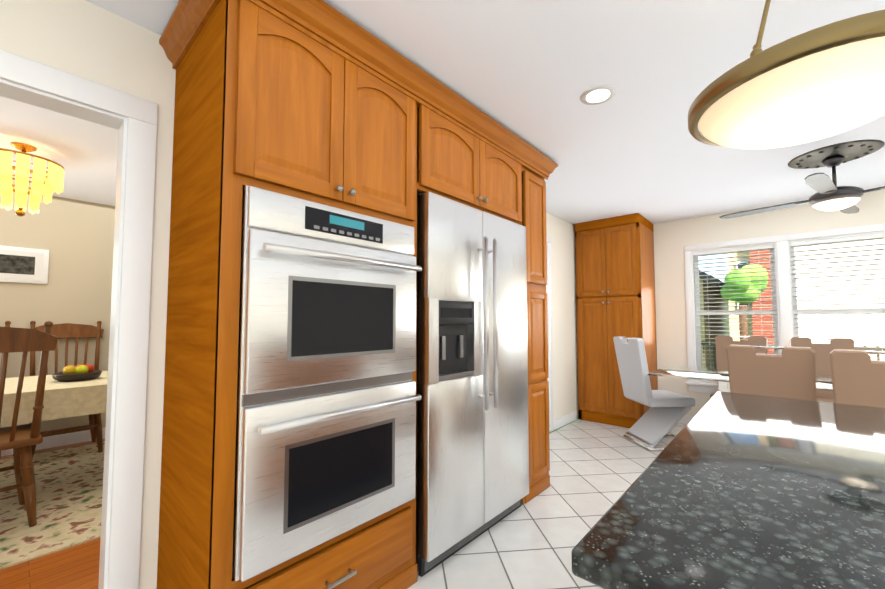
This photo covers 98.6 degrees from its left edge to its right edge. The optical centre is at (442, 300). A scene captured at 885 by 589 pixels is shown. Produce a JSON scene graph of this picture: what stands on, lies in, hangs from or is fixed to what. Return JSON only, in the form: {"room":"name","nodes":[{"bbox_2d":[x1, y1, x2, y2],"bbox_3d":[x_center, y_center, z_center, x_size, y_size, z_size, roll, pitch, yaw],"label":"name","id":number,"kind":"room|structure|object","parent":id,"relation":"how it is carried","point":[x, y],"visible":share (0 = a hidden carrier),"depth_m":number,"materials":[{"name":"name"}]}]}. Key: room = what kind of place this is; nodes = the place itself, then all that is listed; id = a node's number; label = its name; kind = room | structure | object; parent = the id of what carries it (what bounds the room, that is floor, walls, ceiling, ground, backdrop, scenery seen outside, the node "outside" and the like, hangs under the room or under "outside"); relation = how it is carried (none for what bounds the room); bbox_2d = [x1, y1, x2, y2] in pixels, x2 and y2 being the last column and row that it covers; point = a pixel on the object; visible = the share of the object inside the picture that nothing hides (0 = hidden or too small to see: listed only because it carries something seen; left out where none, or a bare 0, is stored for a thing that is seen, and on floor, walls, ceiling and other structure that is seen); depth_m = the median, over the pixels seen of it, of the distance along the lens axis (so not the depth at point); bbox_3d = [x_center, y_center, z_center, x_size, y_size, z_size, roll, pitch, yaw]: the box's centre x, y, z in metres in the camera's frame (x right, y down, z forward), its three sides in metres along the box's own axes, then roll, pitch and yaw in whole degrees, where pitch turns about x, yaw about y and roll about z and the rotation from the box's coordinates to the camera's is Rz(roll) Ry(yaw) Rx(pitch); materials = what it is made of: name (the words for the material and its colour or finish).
{"room":"kitchen","nodes":[
{"label":"kitchen","id":0,"kind":"room"},
{"bbox_2d":[0,192,114,431],"bbox_3d":[-4.212,0.172,3.313,0.120,2.440,4.740,-3,-4,42],"label":"wall","id":1,"kind":"structure","parent":0,"point":[74,237],"depth_m":3.77,"materials":[{"name":"beige paint"}]},
{"bbox_2d":[0,245,48,283],"bbox_3d":[-3.956,-0.334,3.513,0.027,0.330,0.440,-3,-4,42],"label":"picture frame","id":2,"kind":"object","parent":1,"relation":"attached to","point":[23,265],"visible":0.96,"depth_m":3.55,"materials":[{"name":"white"}]},
{"bbox_2d":[1,427,104,455],"bbox_3d":[-4.162,1.333,3.209,0.013,0.110,4.500,-3,-4,42],"label":"baseboard","id":3,"kind":"structure","parent":1,"relation":"attached to","point":[64,439],"depth_m":3.71,"materials":[{"name":"white"}]},
{"bbox_2d":[0,0,578,588],"bbox_3d":[-0.580,0.123,2.356,0.120,2.440,8.140,-3,-4,42],"label":"wall","id":4,"kind":"structure","parent":0,"point":[88,40],"depth_m":1.57,"materials":[{"name":"beige paint"}]},
{"bbox_2d":[0,49,157,588],"bbox_3d":[-1.561,0.221,1.248,0.156,2.130,0.930,-3,-4,42],"label":"trim","id":5,"kind":"structure","parent":4,"relation":"attached to","point":[132,119],"depth_m":1.50,"materials":[{"name":"white wood"}]},
{"bbox_2d":[546,235,553,431],"bbox_3d":[0.935,0.334,3.889,0.089,2.175,0.950,-3,-4,42],"label":"door frame","id":6,"kind":"structure","parent":4,"relation":"attached to","point":[550,345],"depth_m":4.22,"materials":[{"name":"white wood"}]},
{"bbox_2d":[554,411,576,429],"bbox_3d":[1.436,1.402,4.455,0.013,0.100,0.630,-3,-4,42],"label":"baseboard","id":7,"kind":"structure","parent":4,"relation":"attached to","point":[571,417],"depth_m":4.43,"materials":[{"name":"white wood"}]},
{"bbox_2d":[0,419,685,588],"bbox_3d":[0.006,1.364,1.769,8.390,0.100,8.140,-3,-4,42],"label":"floor","id":8,"kind":"structure","parent":0,"point":[596,470],"depth_m":2.15,"materials":[{"name":"tile"}]},
{"bbox_2d":[0,442,104,569],"bbox_3d":[-3.001,1.350,2.574,2.190,0.010,3.100,-3,-4,42],"label":"rug","id":9,"kind":"object","parent":8,"relation":"on","point":[69,486],"visible":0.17,"depth_m":2.48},
{"bbox_2d":[0,321,10,458],"bbox_3d":[-3.904,0.767,3.074,0.595,1.207,0.549,-3,-4,42],"label":"wood chair","id":10,"kind":"object","parent":9,"relation":"on","point":[7,323],"visible":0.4,"depth_m":3.39,"materials":[{"name":"brown wood"}]},
{"bbox_2d":[0,321,57,526],"bbox_3d":[-2.687,0.722,2.198,0.595,1.207,0.549,-2,-4,37],"label":"wood chair","id":11,"kind":"object","parent":9,"relation":"on","point":[19,440],"visible":1,"depth_m":2.23,"materials":[{"name":"brown wood"}]},
{"bbox_2d":[0,370,107,426],"bbox_3d":[-2.999,0.975,2.739,0.992,0.754,1.352,-3,-4,42],"label":"dining table","id":12,"kind":"object","parent":9,"relation":"on","point":[72,399],"visible":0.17,"depth_m":2.56,"materials":[{"name":"beige fabric"}]},
{"bbox_2d":[52,364,101,381],"bbox_3d":[-2.795,0.548,2.914,0.280,0.114,0.280,-3,-4,42],"label":"centrepiece","id":13,"kind":"object","parent":12,"relation":"on","point":[78,372],"visible":1,"depth_m":2.85,"materials":[{"name":"black"}]},
{"bbox_2d":[29,321,103,457],"bbox_3d":[-3.491,0.791,3.536,0.595,1.207,0.549,-3,-4,42],"label":"wood chair","id":14,"kind":"object","parent":9,"relation":"on","point":[66,331],"visible":0.46,"depth_m":3.70,"materials":[{"name":"brown wood"}]},
{"bbox_2d":[157,0,424,588],"bbox_3d":[-0.635,0.103,1.720,0.638,2.416,0.877,-3,-4,42],"label":"tall cabinet","id":15,"kind":"object","parent":8,"relation":"on","point":[321,102],"depth_m":1.40,"materials":[{"name":"brown wood"}]},
{"bbox_2d":[232,185,421,581],"bbox_3d":[-0.588,0.273,1.679,0.697,1.267,0.762,-3,-4,42],"label":"double oven","id":16,"kind":"object","parent":15,"relation":"in","point":[327,399],"visible":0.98,"depth_m":1.39,"materials":[{"name":"silver metal"}]},
{"bbox_2d":[416,192,528,576],"bbox_3d":[0.035,0.413,2.363,0.708,1.860,0.954,-3,-4,42],"label":"fridge","id":17,"kind":"object","parent":8,"relation":"on","point":[472,457],"visible":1,"depth_m":2.05,"materials":[{"name":"silver metal"}]},
{"bbox_2d":[425,80,528,504],"bbox_3d":[-0.023,0.138,2.405,0.638,2.416,1.054,-3,-4,42],"label":"tall cabinet","id":18,"kind":"object","parent":8,"relation":"on","point":[469,161],"depth_m":2.20,"materials":[{"name":"brown wood"}]},
{"bbox_2d":[525,148,549,500],"bbox_3d":[0.435,0.164,2.919,0.638,2.416,0.379,-3,-4,42],"label":"tall cabinet","id":19,"kind":"object","parent":8,"relation":"on","point":[536,167],"depth_m":2.72,"materials":[{"name":"brown wood"}]},
{"bbox_2d":[575,213,657,427],"bbox_3d":[2.155,0.246,4.731,0.741,2.438,0.703,-3,-4,42],"label":"pantry","id":20,"kind":"object","parent":8,"relation":"on","point":[615,283],"visible":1,"depth_m":4.51,"materials":[{"name":"brown wood"}]},
{"bbox_2d":[613,336,694,450],"bbox_3d":[2.131,0.892,3.813,0.619,1.049,0.452,0,-3,-4],"label":"chair","id":21,"kind":"object","parent":8,"relation":"on","point":[658,420],"visible":0.96,"depth_m":3.70,"materials":[{"name":"grey leather"}]},
{"bbox_2d":[647,365,729,391],"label":"dining table","id":22,"kind":"object","parent":8,"relation":"on","point":[721,377],"depth_m":3.37,"materials":[{"name":"white"}]},
{"bbox_2d":[571,391,884,588],"bbox_3d":[0.976,0.810,0.826,0.759,0.910,1.560,-3,-4,42],"label":"kitchen island","id":23,"kind":"object","parent":8,"relation":"on","point":[727,490],"visible":1,"depth_m":0.63,"materials":[{"name":"black stone"}]},
{"bbox_2d":[710,336,767,397],"bbox_3d":[3.039,0.896,3.886,0.452,1.049,0.618,-3,-4,42],"label":"chair","id":24,"kind":"object","parent":8,"relation":"on","point":[722,343],"visible":0.12,"depth_m":4.13,"materials":[{"name":"brown leather"}]},
{"bbox_2d":[726,344,815,400],"bbox_3d":[2.352,0.835,2.710,0.452,1.049,0.618,-3,-4,42],"label":"chair","id":25,"kind":"object","parent":8,"relation":"on","point":[789,372],"visible":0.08,"depth_m":2.50,"materials":[{"name":"brown leather"}]},
{"bbox_2d":[789,337,853,402],"bbox_3d":[3.502,0.875,3.474,0.452,1.049,0.618,-3,-4,42],"label":"chair","id":26,"kind":"object","parent":8,"relation":"on","point":[823,363],"visible":0.17,"depth_m":3.63,"materials":[{"name":"brown leather"}]},
{"bbox_2d":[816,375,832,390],"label":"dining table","id":27,"kind":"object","parent":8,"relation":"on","point":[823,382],"depth_m":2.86,"materials":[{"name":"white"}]},
{"bbox_2d":[830,349,884,407],"bbox_3d":[2.632,0.813,2.273,0.452,1.049,0.618,-3,-4,42],"label":"chair","id":28,"kind":"object","parent":8,"relation":"on","point":[858,377],"visible":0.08,"depth_m":2.16,"materials":[{"name":"brown leather"}]},
{"bbox_2d":[0,0,884,224],"bbox_3d":[0.006,-1.172,1.899,8.390,0.100,8.140,-3,-4,42],"label":"ceiling","id":29,"kind":"structure","parent":0,"point":[530,72],"depth_m":2.05,"materials":[{"name":"white paint"}]},
{"bbox_2d":[0,142,64,216],"bbox_3d":[-2.932,-0.833,2.651,0.412,0.500,0.412,-3,-4,42],"label":"chandelier","id":30,"kind":"object","parent":29,"relation":"hanging from","point":[51,177],"visible":1,"depth_m":2.59,"materials":[{"name":"yellow glass"}]},
{"bbox_2d":[580,85,615,104],"bbox_3d":[0.843,-1.111,2.062,0.180,0.006,0.180,-3,-4,42],"label":"recessed light","id":31,"kind":"object","parent":29,"relation":"in","point":[597,95],"visible":1,"depth_m":2.05,"materials":[{"name":"white"}]},
{"bbox_2d":[688,0,884,148],"bbox_3d":[0.936,-0.800,0.991,0.514,0.736,0.514,-3,-4,42],"label":"pendant light","id":32,"kind":"object","parent":29,"relation":"hanging from","point":[822,82],"visible":1,"depth_m":0.87,"materials":[{"name":"brown metal"}]},
{"bbox_2d":[719,139,884,218],"bbox_3d":[2.892,-0.872,2.805,1.044,0.407,1.044,0,-3,9],"label":"fan light","id":33,"kind":"object","parent":29,"relation":"hanging from","point":[830,195],"visible":1,"depth_m":2.74,"materials":[{"name":"grey metal"}]},
{"bbox_2d":[653,189,884,415],"bbox_3d":[3.924,0.192,3.712,4.800,2.440,0.120,-3,-4,42],"label":"wall","id":34,"kind":"structure","parent":0,"point":[672,239],"depth_m":4.51,"materials":[{"name":"beige paint"}]},
{"bbox_2d":[678,415,693,423],"bbox_3d":[4.178,1.345,3.336,4.000,0.100,0.013,-3,-4,42],"label":"baseboard","id":35,"kind":"structure","parent":34,"relation":"attached to","point":[686,418],"depth_m":4.49,"materials":[{"name":"white"}]},
{"bbox_2d":[684,223,884,392],"bbox_3d":[3.587,0.174,3.982,1.790,1.725,0.173,-3,-4,42],"label":"window frame","id":36,"kind":"structure","parent":34,"relation":"attached to","point":[786,323],"depth_m":4.02,"materials":[{"name":"white wood"}]},
{"bbox_2d":[698,239,884,367],"bbox_3d":[3.625,0.153,4.025,1.520,1.450,0.035,-3,-4,42],"label":"window","id":37,"kind":"structure","parent":34,"relation":"in","point":[866,330],"depth_m":3.91,"materials":[{"name":"white"}]},
{"bbox_2d":[693,244,778,381],"bbox_3d":[3.268,0.165,4.263,0.726,1.507,0.050,-3,-4,42],"label":"window blind","id":38,"kind":"object","parent":37,"relation":"attached to","point":[751,248],"visible":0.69,"depth_m":4.27,"materials":[{"name":"white plastic"}]},
{"bbox_2d":[790,233,884,357],"bbox_3d":[3.902,0.136,3.698,0.726,1.507,0.050,-3,-4,42],"label":"window blind","id":39,"kind":"object","parent":37,"relation":"attached to","point":[842,239],"visible":0.69,"depth_m":3.71,"materials":[{"name":"white plastic"}]}
]}

